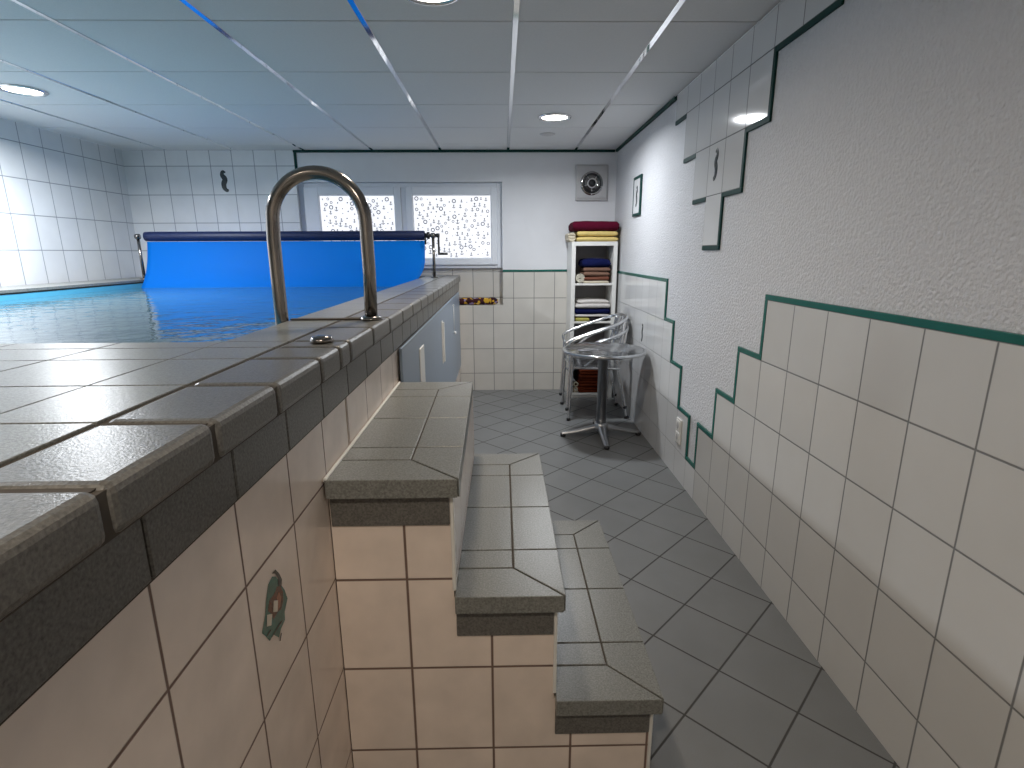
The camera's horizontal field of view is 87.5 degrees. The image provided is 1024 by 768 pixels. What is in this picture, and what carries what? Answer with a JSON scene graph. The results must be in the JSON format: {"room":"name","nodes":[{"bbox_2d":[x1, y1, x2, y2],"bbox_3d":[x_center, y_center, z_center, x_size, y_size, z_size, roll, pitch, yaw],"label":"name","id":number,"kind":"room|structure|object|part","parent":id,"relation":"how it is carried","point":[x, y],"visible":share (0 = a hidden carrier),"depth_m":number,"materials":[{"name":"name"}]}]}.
{"room":"indoor swimming pool","nodes":[
{"label":"indoor swimming pool","id":0,"kind":"room"},
{"bbox_2d":[0,118,141,286],"bbox_3d":[-3.547,-0.268,2.083,0.120,2.277,6.900,0,14,-1],"label":"wall","id":1,"kind":"structure","parent":0,"point":[66,214],"depth_m":4.18,"materials":[{"name":"tile"}]},
{"bbox_2d":[121,150,616,389],"bbox_3d":[-1.222,-1.078,5.339,4.650,2.277,0.353,0,14,-1],"label":"wall","id":2,"kind":"structure","parent":0,"point":[515,342],"depth_m":5.02,"materials":[{"name":"tile"}]},
{"bbox_2d":[298,183,502,267],"bbox_3d":[-1.052,-1.516,5.153,1.916,0.790,0.082,0,14,-1],"label":"window","id":3,"kind":"structure","parent":2,"relation":"in","point":[467,217],"depth_m":5.11,"materials":[{"name":"white glass"}]},
{"bbox_3d":[-1.505,-1.506,5.131,0.908,0.720,0.052,0,14,-1],"label":"sash","id":4,"kind":"part","parent":3,"relation":"part of","materials":[{"name":"white glass"}]},
{"bbox_3d":[-1.468,-1.503,5.140,0.711,0.584,0.013,0,14,-1],"label":"pane","id":5,"kind":"part","parent":3,"relation":"part of","materials":[{"name":"grey glass"}]},
{"bbox_3d":[-0.574,-1.514,5.147,0.859,0.720,0.052,0,14,-1],"label":"sash","id":6,"kind":"part","parent":3,"relation":"part of","materials":[{"name":"white glass"}]},
{"bbox_3d":[-0.571,-1.511,5.155,0.743,0.584,0.013,0,14,-1],"label":"pane","id":7,"kind":"part","parent":3,"relation":"part of","materials":[{"name":"grey glass"}]},
{"bbox_2d":[293,150,614,152],"bbox_3d":[-0.524,-2.136,4.910,2.950,0.021,0.020,0,14,-1],"label":"trim","id":8,"kind":"structure","parent":2,"relation":"attached to","point":[294,151],"depth_m":4.90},
{"bbox_2d":[459,297,497,304],"bbox_3d":[-0.427,-0.818,5.289,0.581,0.075,0.080,0,14,-1],"label":"roll","id":9,"kind":"object","parent":2,"relation":"on","point":[462,301],"visible":0.65,"depth_m":5.26,"materials":[{"name":"fabric"}]},
{"bbox_2d":[575,165,608,200],"bbox_3d":[0.744,-1.871,4.971,0.300,0.316,0.070,0,14,-1],"label":"fan","id":10,"kind":"object","parent":2,"relation":"attached to","point":[591,180],"visible":1,"depth_m":4.96,"materials":[{"name":"white plastic"}]},
{"bbox_2d":[0,0,779,149],"bbox_3d":[-1.168,-1.451,1.836,4.650,0.122,6.900,0,14,-1],"label":"ceiling","id":11,"kind":"structure","parent":0,"point":[117,74],"depth_m":2.71,"materials":[{"name":"silver metal"}]},
{"bbox_2d":[0,84,48,96],"bbox_3d":[-2.805,-1.680,3.068,0.238,0.009,0.238,0,14,-1],"label":"recessed light","id":12,"kind":"object","parent":11,"relation":"in","point":[21,90],"visible":1,"depth_m":3.07,"materials":[{"name":"white"}]},
{"bbox_3d":[-2.805,-1.683,3.067,0.181,0.002,0.181,0,14,-1],"label":"lamp glass","id":13,"kind":"part","parent":12,"relation":"part of","materials":[{"name":"white glass"}]},
{"bbox_2d":[407,0,457,6],"bbox_3d":[-0.294,-1.410,1.924,0.238,0.009,0.238,0,14,-1],"label":"recessed light","id":14,"kind":"object","parent":11,"relation":"in","point":[431,3],"visible":1,"depth_m":2.00,"materials":[{"name":"white"}]},
{"bbox_3d":[-0.294,-1.413,1.923,0.181,0.002,0.181,0,14,-1],"label":"lamp glass","id":15,"kind":"part","parent":14,"relation":"part of","materials":[{"name":"white glass"}]},
{"bbox_2d":[539,132,554,135],"bbox_3d":[0.283,-1.990,4.274,0.128,0.010,0.128,0,14,-1],"label":"ceiling sensor","id":16,"kind":"object","parent":11,"relation":"attached to","point":[545,133],"visible":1,"depth_m":4.25,"materials":[{"name":"grey plastic"}]},
{"bbox_2d":[538,113,571,121],"bbox_3d":[0.298,-1.858,3.736,0.238,0.009,0.238,0,14,-1],"label":"recessed light","id":17,"kind":"object","parent":11,"relation":"in","point":[550,117],"visible":1,"depth_m":3.74,"materials":[{"name":"silver metal"}]},
{"bbox_3d":[0.298,-1.861,3.735,0.181,0.002,0.181,0,14,-1],"label":"lamp glass","id":18,"kind":"part","parent":17,"relation":"part of","materials":[{"name":"white glass"}]},
{"bbox_2d":[473,389,899,767],"bbox_3d":[-1.158,0.856,2.403,4.650,0.080,6.900,0,14,-1],"label":"floor","id":19,"kind":"structure","parent":0,"point":[739,687],"depth_m":2.09,"materials":[{"name":"tile"}]},
{"bbox_2d":[0,275,460,767],"bbox_3d":[-1.938,0.295,2.091,3.038,1.166,6.548,-1,14,-1],"label":"pool","id":20,"kind":"object","parent":19,"relation":"on","point":[169,594],"depth_m":0.74,"materials":[{"name":"beige tile"}]},
{"bbox_2d":[0,287,390,343],"bbox_3d":[-1.937,-0.398,3.194,2.363,0.185,3.818,-1,14,-1],"label":"pool water","id":21,"kind":"object","parent":20,"relation":"in","point":[132,315],"visible":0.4,"depth_m":2.56,"materials":[{"name":"blue liquid"}]},
{"bbox_2d":[134,231,447,278],"bbox_3d":[-1.887,-1.111,4.608,2.662,0.396,0.093,0,14,-1],"label":"reel","id":22,"kind":"object","parent":20,"relation":"on","point":[199,235],"visible":0.94,"depth_m":4.55,"materials":[{"name":"black plastic"}]},
{"bbox_3d":[-3.186,-1.093,4.595,0.064,0.378,0.064,0,14,-1],"label":"post","id":23,"kind":"part","parent":22,"relation":"part of","materials":[{"name":"metal"}]},
{"bbox_2d":[141,241,424,287],"bbox_3d":[-1.925,-1.012,4.532,2.358,0.385,0.190,0,14,-1],"label":"cover","id":24,"kind":"object","parent":22,"relation":"hanging from","point":[216,264],"visible":0.88,"depth_m":4.56,"materials":[{"name":"blue plastic"}]},
{"bbox_3d":[-0.678,-1.114,4.637,0.064,0.378,0.064,0,14,-1],"label":"post","id":25,"kind":"part","parent":22,"relation":"part of","materials":[{"name":"metal"}]},
{"bbox_3d":[-0.601,-1.200,4.611,0.090,0.172,0.029,0,14,-1],"label":"crank handle","id":26,"kind":"part","parent":22,"relation":"part of","materials":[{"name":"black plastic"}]},
{"bbox_3d":[-0.464,-0.110,1.303,0.056,0.017,0.056,0,14,-1],"label":"flange cap","id":27,"kind":"part","parent":20,"relation":"part of","materials":[{"name":"silver metal"}]},
{"bbox_2d":[265,165,382,324],"bbox_3d":[-0.593,-0.243,1.733,0.341,0.870,0.072,-1,14,-2],"label":"pool handrail","id":28,"kind":"object","parent":20,"relation":"attached to","point":[276,197],"visible":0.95,"depth_m":1.66,"materials":[{"name":"metal"}]},
{"bbox_2d":[399,292,460,381],"bbox_3d":[-0.453,-0.160,3.627,0.036,0.704,3.065,-1,14,-1],"label":"access panel","id":29,"kind":"object","parent":20,"relation":"attached to","point":[433,353],"visible":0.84,"depth_m":3.18,"materials":[{"name":"white paint"}]},
{"bbox_3d":[-0.449,-0.277,3.523,0.016,0.280,0.070,-1,14,-1],"label":"handle","id":30,"kind":"part","parent":29,"relation":"part of","materials":[{"name":"white paint"}]},
{"bbox_2d":[323,381,663,767],"bbox_3d":[-0.029,0.522,1.739,0.802,0.877,0.925,0,14,-1],"label":"tiled steps","id":31,"kind":"structure","parent":19,"relation":"on","point":[480,628],"depth_m":1.36,"materials":[{"name":"tile"}]},
{"bbox_2d":[565,241,617,397],"bbox_3d":[0.745,-0.612,5.134,0.414,1.452,0.334,0,14,-1],"label":"shelf unit","id":32,"kind":"object","parent":19,"relation":"on","point":[576,251],"visible":0.56,"depth_m":5.12,"materials":[{"name":"white paint"}]},
{"bbox_2d":[565,233,575,241],"bbox_3d":[0.538,-1.353,4.946,0.072,0.079,0.274,0,14,-1],"label":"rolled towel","id":33,"kind":"object","parent":32,"relation":"on","point":[569,237],"visible":0.96,"depth_m":4.82,"materials":[{"name":"beige fabric"}]},
{"bbox_3d":[0.556,-0.593,5.135,0.036,1.416,0.334,0,14,-1],"label":"panel","id":34,"kind":"part","parent":32,"relation":"part of","materials":[{"name":"white paint"}]},
{"bbox_2d":[575,273,584,282],"bbox_3d":[0.623,-0.998,5.019,0.079,0.081,0.240,0,14,-1],"label":"rolled towel","id":35,"kind":"object","parent":32,"relation":"on","point":[579,277],"visible":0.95,"depth_m":4.91,"materials":[{"name":"beige fabric"}]},
{"bbox_2d":[574,316,588,320],"bbox_3d":[0.651,-0.632,5.100,0.130,0.038,0.264,0,14,-1],"label":"folded towel","id":36,"kind":"object","parent":32,"relation":"on","point":[575,318],"visible":0.59,"depth_m":4.98,"materials":[{"name":"yellow fabric"}]},
{"bbox_2d":[575,383,597,392],"bbox_3d":[0.769,0.024,5.274,0.276,0.060,0.273,0,14,-1],"label":"folded towel","id":37,"kind":"object","parent":32,"relation":"on","point":[587,388],"visible":0.48,"depth_m":5.15,"materials":[{"name":"red fabric"}]},
{"bbox_2d":[575,376,597,386],"bbox_3d":[0.768,-0.032,5.260,0.264,0.057,0.272,0,14,-1],"label":"folded towel","id":38,"kind":"object","parent":37,"relation":"on","point":[583,383],"visible":0.5,"depth_m":5.14,"materials":[{"name":"red fabric"}]},
{"bbox_2d":[575,370,597,379],"bbox_3d":[0.766,-0.089,5.245,0.253,0.057,0.274,0,14,-1],"label":"folded towel","id":39,"kind":"object","parent":38,"relation":"on","point":[580,376],"visible":0.52,"depth_m":5.12,"materials":[{"name":"red fabric"}]},
{"bbox_2d":[577,369,597,374],"bbox_3d":[0.767,-0.145,5.233,0.245,0.053,0.272,0,14,-1],"label":"folded towel","id":40,"kind":"object","parent":39,"relation":"on","point":[581,371],"visible":0.48,"depth_m":5.11,"materials":[{"name":"red fabric"}]},
{"bbox_3d":[0.742,-0.648,5.293,0.342,1.386,0.008,0,14,-1],"label":"panel","id":41,"kind":"part","parent":32,"relation":"part of","materials":[{"name":"white wood"}]},
{"bbox_3d":[0.742,-1.299,4.965,0.414,0.036,0.334,0,14,-1],"label":"panel","id":42,"kind":"part","parent":32,"relation":"part of","materials":[{"name":"white paint"}]},
{"bbox_2d":[583,280,608,282],"bbox_3d":[0.769,-0.967,5.032,0.238,0.023,0.269,0,14,-1],"label":"folded towel","id":43,"kind":"object","parent":32,"relation":"on","point":[584,281],"visible":0.83,"depth_m":4.91,"materials":[{"name":"beige fabric"}]},
{"bbox_2d":[584,276,608,279],"bbox_3d":[0.773,-0.996,5.021,0.232,0.038,0.277,0,14,-1],"label":"folded towel","id":44,"kind":"object","parent":43,"relation":"on","point":[586,277],"visible":0.73,"depth_m":4.89,"materials":[{"name":"brown fabric"}]},
{"bbox_2d":[579,271,609,275],"bbox_3d":[0.769,-1.036,5.012,0.243,0.038,0.276,0,14,-1],"label":"folded towel","id":45,"kind":"object","parent":44,"relation":"on","point":[584,273],"visible":0.8,"depth_m":4.88,"materials":[{"name":"fabric"}]},
{"bbox_2d":[580,267,609,271],"bbox_3d":[0.773,-1.074,5.005,0.249,0.036,0.271,0,14,-1],"label":"folded towel","id":46,"kind":"object","parent":45,"relation":"on","point":[586,269],"visible":0.98,"depth_m":4.88,"materials":[{"name":"brown fabric"}]},
{"bbox_2d":[578,258,610,266],"bbox_3d":[0.766,-1.132,4.989,0.267,0.080,0.274,0,14,-1],"label":"folded towel","id":47,"kind":"object","parent":46,"relation":"on","point":[585,262],"visible":0.98,"depth_m":4.87,"materials":[{"name":"blue fabric"}]},
{"bbox_2d":[574,237,618,241],"bbox_3d":[0.764,-1.337,4.949,0.375,0.044,0.335,0,14,-1],"label":"folded towel","id":48,"kind":"object","parent":32,"relation":"on","point":[578,239],"visible":0.88,"depth_m":4.79,"materials":[{"name":"yellow fabric"}]},
{"bbox_2d":[574,231,617,236],"bbox_3d":[0.765,-1.384,4.941,0.368,0.047,0.327,0,14,-1],"label":"folded towel","id":49,"kind":"object","parent":48,"relation":"on","point":[579,233],"visible":0.9,"depth_m":4.79,"materials":[{"name":"yellow fabric"}]},
{"bbox_2d":[568,221,619,231],"bbox_3d":[0.746,-1.448,4.920,0.418,0.088,0.346,0,14,-1],"label":"folded towel","id":50,"kind":"object","parent":49,"relation":"on","point":[575,226],"visible":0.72,"depth_m":4.76,"materials":[{"name":"red fabric"}]},
{"bbox_2d":[588,317,608,320],"bbox_3d":[0.810,-0.634,5.106,0.191,0.037,0.257,0,14,-1],"label":"folded towel","id":51,"kind":"object","parent":32,"relation":"on","point":[590,318],"visible":0.38,"depth_m":4.99,"materials":[{"name":"fabric"}]},
{"bbox_2d":[574,313,608,316],"bbox_3d":[0.745,-0.666,5.096,0.329,0.025,0.270,0,14,-1],"label":"folded towel","id":52,"kind":"object","parent":51,"relation":"on","point":[575,314],"visible":0.54,"depth_m":4.97,"materials":[{"name":"white fabric"}]},
{"bbox_2d":[574,307,609,313],"bbox_3d":[0.746,-0.705,5.086,0.330,0.054,0.267,0,14,-1],"label":"folded towel","id":53,"kind":"object","parent":52,"relation":"on","point":[576,310],"visible":0.65,"depth_m":4.96,"materials":[{"name":"blue fabric"}]},
{"bbox_2d":[575,302,609,307],"bbox_3d":[0.745,-0.752,5.070,0.323,0.044,0.277,0,14,-1],"label":"folded towel","id":54,"kind":"object","parent":53,"relation":"on","point":[577,305],"visible":0.7,"depth_m":4.94,"materials":[{"name":"white fabric"}]},
{"bbox_2d":[575,297,608,302],"bbox_3d":[0.750,-0.793,5.069,0.299,0.038,0.255,-1,14,-3],"label":"folded towel","id":55,"kind":"object","parent":54,"relation":"on","point":[578,300],"visible":1,"depth_m":4.96,"materials":[{"name":"white fabric"}]},
{"bbox_3d":[0.934,-0.596,5.141,0.036,1.416,0.334,0,14,-1],"label":"panel","id":56,"kind":"part","parent":32,"relation":"part of","materials":[{"name":"white paint"}]},
{"bbox_2d":[560,324,629,420],"bbox_3d":[0.716,-0.130,4.606,0.539,0.768,0.535,0,14,-1],"label":"bistro chair","id":57,"kind":"object","parent":19,"relation":"on","point":[587,364],"visible":0.67,"depth_m":4.49,"materials":[{"name":"metal"}]},
{"bbox_3d":[0.470,-0.063,4.864,0.050,0.494,0.027,5,15,22],"label":"leg","id":58,"kind":"part","parent":57,"relation":"part of","materials":[{"name":"metal"}]},
{"bbox_3d":[0.479,0.051,4.399,0.050,0.494,0.027,-6,15,-24],"label":"leg","id":59,"kind":"part","parent":57,"relation":"part of","materials":[{"name":"metal"}]},
{"bbox_3d":[0.687,-0.184,4.592,0.402,0.024,0.381,0,14,-1],"label":"seat","id":60,"kind":"part","parent":57,"relation":"part of","materials":[{"name":"metal"}]},
{"bbox_3d":[0.690,-0.179,4.593,0.444,0.043,0.468,0,14,-1],"label":"seat frame","id":61,"kind":"part","parent":57,"relation":"part of","materials":[{"name":"metal"}]},
{"bbox_2d":[559,313,628,410],"bbox_3d":[0.703,-0.215,4.584,0.539,0.768,0.535,0,14,-1],"label":"bistro chair","id":62,"kind":"object","parent":57,"relation":"on","point":[625,316],"visible":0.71,"depth_m":4.45,"materials":[{"name":"metal"}]},
{"bbox_3d":[0.457,-0.148,4.843,0.050,0.494,0.027,5,15,22],"label":"leg","id":63,"kind":"part","parent":62,"relation":"part of","materials":[{"name":"metal"}]},
{"bbox_3d":[0.466,-0.034,4.378,0.050,0.494,0.027,-6,15,-24],"label":"leg","id":64,"kind":"part","parent":62,"relation":"part of","materials":[{"name":"metal"}]},
{"bbox_3d":[0.757,-0.367,4.548,0.378,0.187,0.497,0,14,-1],"label":"rail","id":65,"kind":"part","parent":62,"relation":"part of","materials":[{"name":"metal"}]},
{"bbox_3d":[0.896,-0.251,4.767,0.105,0.729,0.059,0,14,-1],"label":"leg","id":66,"kind":"part","parent":62,"relation":"part of","materials":[{"name":"metal"}]},
{"bbox_3d":[0.921,-0.507,4.517,0.053,0.134,0.328,0,14,-1],"label":"backrest","id":67,"kind":"part","parent":62,"relation":"part of","materials":[{"name":"metal"}]},
{"bbox_3d":[0.903,-0.164,4.413,0.105,0.729,0.059,0,14,-1],"label":"leg","id":68,"kind":"part","parent":62,"relation":"part of","materials":[{"name":"metal"}]},
{"bbox_3d":[0.770,-0.282,4.569,0.378,0.187,0.497,0,14,-1],"label":"rail","id":69,"kind":"part","parent":57,"relation":"part of","materials":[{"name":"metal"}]},
{"bbox_3d":[0.910,-0.165,4.788,0.105,0.729,0.059,0,14,-1],"label":"leg","id":70,"kind":"part","parent":57,"relation":"part of","materials":[{"name":"metal"}]},
{"bbox_3d":[0.916,-0.078,4.434,0.105,0.729,0.059,0,14,-1],"label":"leg","id":71,"kind":"part","parent":57,"relation":"part of","materials":[{"name":"metal"}]},
{"bbox_2d":[560,342,646,449],"bbox_3d":[0.675,0.068,4.005,0.620,0.672,0.620,0,14,-1],"label":"bistro table","id":72,"kind":"object","parent":19,"relation":"on","point":[602,352],"visible":1,"depth_m":3.96,"materials":[{"name":"metal"}]},
{"bbox_2d":[612,0,1023,767],"bbox_3d":[1.094,-0.307,2.159,0.136,2.277,6.900,0,14,-1],"label":"wall","id":73,"kind":"structure","parent":0,"point":[820,270],"depth_m":1.60,"materials":[{"name":"paint"}]},
{"bbox_2d":[632,174,642,216],"bbox_3d":[0.985,-1.476,4.207,0.014,0.300,0.238,0,14,-1],"label":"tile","id":74,"kind":"structure","parent":73,"relation":"attached to","point":[638,181],"depth_m":4.19,"materials":[{"name":"tile"}]},
{"bbox_2d":[616,96,676,151],"bbox_3d":[0.979,-1.939,4.081,0.022,0.021,1.734,0,14,-1],"label":"trim","id":75,"kind":"structure","parent":73,"relation":"attached to","point":[674,99],"depth_m":3.81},
{"bbox_2d":[675,417,681,444],"bbox_3d":[1.008,0.285,3.245,0.014,0.156,0.084,0,14,-1],"label":"wall socket","id":76,"kind":"object","parent":73,"relation":"attached to","point":[678,431],"visible":1,"depth_m":3.22,"materials":[{"name":"white plastic"}]},
{"bbox_2d":[675,0,784,96],"bbox_3d":[1.036,-1.162,0.885,0.012,0.007,4.835,0,14,-1],"label":"trim","id":77,"kind":"structure","parent":73,"relation":"attached to","point":[780,2],"depth_m":2.40,"materials":[{"name":"silver metal"}]}
]}

